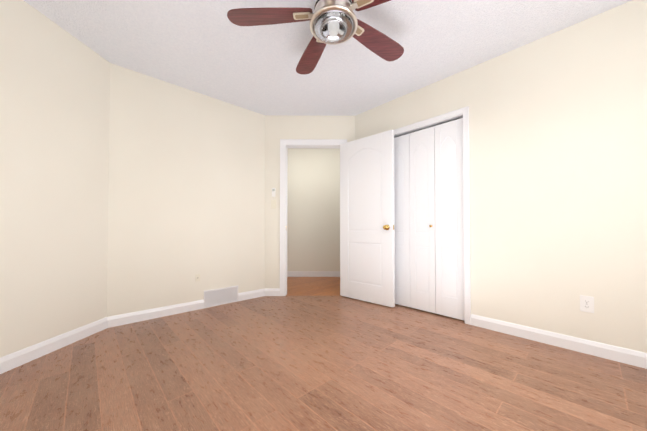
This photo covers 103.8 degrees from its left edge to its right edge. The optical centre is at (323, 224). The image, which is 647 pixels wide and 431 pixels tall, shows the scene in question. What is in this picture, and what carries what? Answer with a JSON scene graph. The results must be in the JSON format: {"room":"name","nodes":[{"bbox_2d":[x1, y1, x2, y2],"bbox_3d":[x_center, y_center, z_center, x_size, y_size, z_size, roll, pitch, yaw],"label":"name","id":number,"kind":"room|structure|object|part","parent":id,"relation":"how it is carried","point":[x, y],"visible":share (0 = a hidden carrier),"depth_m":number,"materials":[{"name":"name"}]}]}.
{"room":"empty bedroom","nodes":[
{"label":"empty bedroom","id":0,"kind":"room"},
{"bbox_2d":[0,0,109,357],"bbox_3d":[-2.062,-0.281,1.927,0.120,2.440,0.915,0,-1,3],"label":"wall","id":1,"kind":"structure","parent":0,"point":[54,125],"depth_m":1.86,"materials":[{"name":"paint"}]},
{"bbox_2d":[107,63,264,316],"bbox_3d":[-1.426,-0.265,2.923,1.707,2.440,0.120,1,-1,-43],"label":"wall","id":2,"kind":"structure","parent":0,"point":[186,199],"depth_m":2.72,"materials":[{"name":"paint"}]},
{"bbox_2d":[204,286,237,307],"bbox_3d":[-1.210,0.859,3.016,0.406,0.195,0.010,1,-1,-43],"label":"air vent","id":3,"kind":"object","parent":2,"relation":"in","point":[219,296],"visible":1,"depth_m":3.01,"materials":[{"name":"white metal"}]},
{"bbox_2d":[265,115,354,287],"bbox_3d":[-0.179,-0.256,3.492,1.322,2.440,0.120,0,-1,-1],"label":"wall","id":4,"kind":"structure","parent":0,"point":[278,128],"depth_m":3.44,"materials":[{"name":"paint"}]},
{"bbox_2d":[272,188,275,196],"bbox_3d":[-0.672,-0.427,3.418,0.046,0.118,0.025,0,-1,-1],"label":"switch","id":5,"kind":"object","parent":4,"relation":"attached to","point":[273,192],"visible":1,"depth_m":3.41,"materials":[{"name":"white plastic"}]},
{"bbox_2d":[280,139,346,295],"bbox_3d":[-0.134,-0.090,3.490,0.906,2.108,0.162,0,-1,-1],"label":"door frame","id":6,"kind":"structure","parent":4,"relation":"attached to","point":[285,144],"depth_m":3.42,"materials":[{"name":"white wood"}]},
{"bbox_2d":[340,130,394,306],"bbox_3d":[0.518,-0.065,3.151,0.763,2.022,0.162,-1,-1,42],"label":"door","id":7,"kind":"structure","parent":4,"relation":"in","point":[367,240],"depth_m":3.10,"materials":[{"name":"white paint"}]},
{"bbox_3d":[0.762,0.038,2.926,0.102,0.064,0.162,-1,-1,42],"label":"knob","id":8,"kind":"part","parent":7,"relation":"part of","materials":[{"name":"gold metal"}]},
{"bbox_2d":[286,277,339,295],"bbox_3d":[-0.010,1.014,4.142,3.200,0.080,1.457,0,-1,-1],"label":"floor","id":9,"kind":"structure","parent":0,"point":[313,286],"depth_m":3.95,"materials":[{"name":"brown wood"}]},
{"bbox_2d":[287,148,339,270],"bbox_3d":[-0.016,-0.235,4.830,3.440,2.440,0.120,0,-1,-1],"label":"wall","id":10,"kind":"structure","parent":0,"point":[313,209],"depth_m":4.75,"materials":[{"name":"paint"}]},
{"bbox_2d":[287,271,339,276],"bbox_3d":[-0.016,0.934,4.745,3.200,0.100,0.014,0,-1,-1],"label":"baseboard","id":11,"kind":"structure","parent":10,"relation":"attached to","point":[313,273],"depth_m":4.74,"materials":[{"name":"white wood"}]},
{"bbox_2d":[0,296,646,430],"bbox_3d":[0.158,0.968,1.270,3.577,0.080,4.682,1,-1,-43],"label":"floor","id":12,"kind":"structure","parent":0,"point":[303,363],"depth_m":1.53,"materials":[{"name":"brown wood"}]},
{"bbox_2d":[24,0,631,115],"bbox_3d":[0.158,-1.552,1.311,3.577,0.080,4.682,1,-1,-43],"label":"ceiling","id":13,"kind":"structure","parent":0,"point":[209,48],"depth_m":2.10,"materials":[{"name":"white paint"}]},
{"bbox_2d":[227,0,403,73],"bbox_3d":[0.026,-1.334,1.554,1.255,0.345,1.268,0,-1,-1],"label":"ceiling fan","id":14,"kind":"object","parent":13,"relation":"hanging from","point":[332,22],"visible":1,"depth_m":1.58,"materials":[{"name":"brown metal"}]},
{"bbox_3d":[0.062,-1.188,1.560,0.248,0.053,0.248,0,-1,-1],"label":"glass","id":15,"kind":"part","parent":14,"relation":"part of","materials":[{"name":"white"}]},
{"bbox_2d":[355,0,646,352],"bbox_3d":[1.729,-0.278,2.142,0.120,2.440,3.773,1,-1,-43],"label":"wall","id":16,"kind":"structure","parent":0,"point":[558,164],"depth_m":1.95,"materials":[{"name":"paint"}]},
{"bbox_2d":[0,288,646,373],"bbox_3d":[0.161,0.879,1.273,3.330,0.098,4.443,1,-1,-43],"label":"baseboard","id":17,"kind":"structure","parent":16,"relation":"attached to","point":[50,345],"depth_m":2.01,"materials":[{"name":"white wood"}]},
{"bbox_2d":[394,134,409,306],"bbox_3d":[0.896,-0.046,2.999,0.035,1.980,0.281,1,-1,-43],"label":"bifold closet door","id":18,"kind":"structure","parent":16,"relation":"in","point":[402,206],"depth_m":2.95,"materials":[{"name":"white paint"}]},
{"bbox_2d":[410,126,435,312],"bbox_3d":[0.989,-0.048,2.877,0.066,1.980,0.545,1,-1,-43],"label":"bifold closet door","id":19,"kind":"structure","parent":16,"relation":"in","point":[422,231],"depth_m":2.77,"materials":[{"name":"white paint"}]},
{"bbox_2d":[394,117,462,137],"bbox_3d":[1.018,-1.044,2.935,0.019,0.030,1.144,1,-1,-43],"label":"trim","id":20,"kind":"structure","parent":16,"relation":"attached to","point":[428,127],"depth_m":2.78,"materials":[{"name":"grey"}]},
{"bbox_2d":[394,106,470,324],"bbox_3d":[0.999,-0.081,2.902,0.142,2.070,1.256,1,-1,-43],"label":"trim","id":21,"kind":"structure","parent":16,"relation":"attached to","point":[447,117],"depth_m":2.42,"materials":[{"name":"white wood"}]},
{"bbox_2d":[435,118,464,320],"bbox_3d":[1.286,-0.053,2.584,0.035,1.980,0.281,1,-1,-43],"label":"bifold closet door","id":22,"kind":"structure","parent":16,"relation":"in","point":[449,230],"depth_m":2.57,"materials":[{"name":"white paint"}]},
{"bbox_2d":[580,295,593,312],"bbox_3d":[1.912,0.580,1.841,0.008,0.116,0.072,1,-1,-43],"label":"outlet","id":23,"kind":"object","parent":16,"relation":"attached to","point":[586,303],"visible":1,"depth_m":1.84,"materials":[{"name":"white plastic"}]}
]}

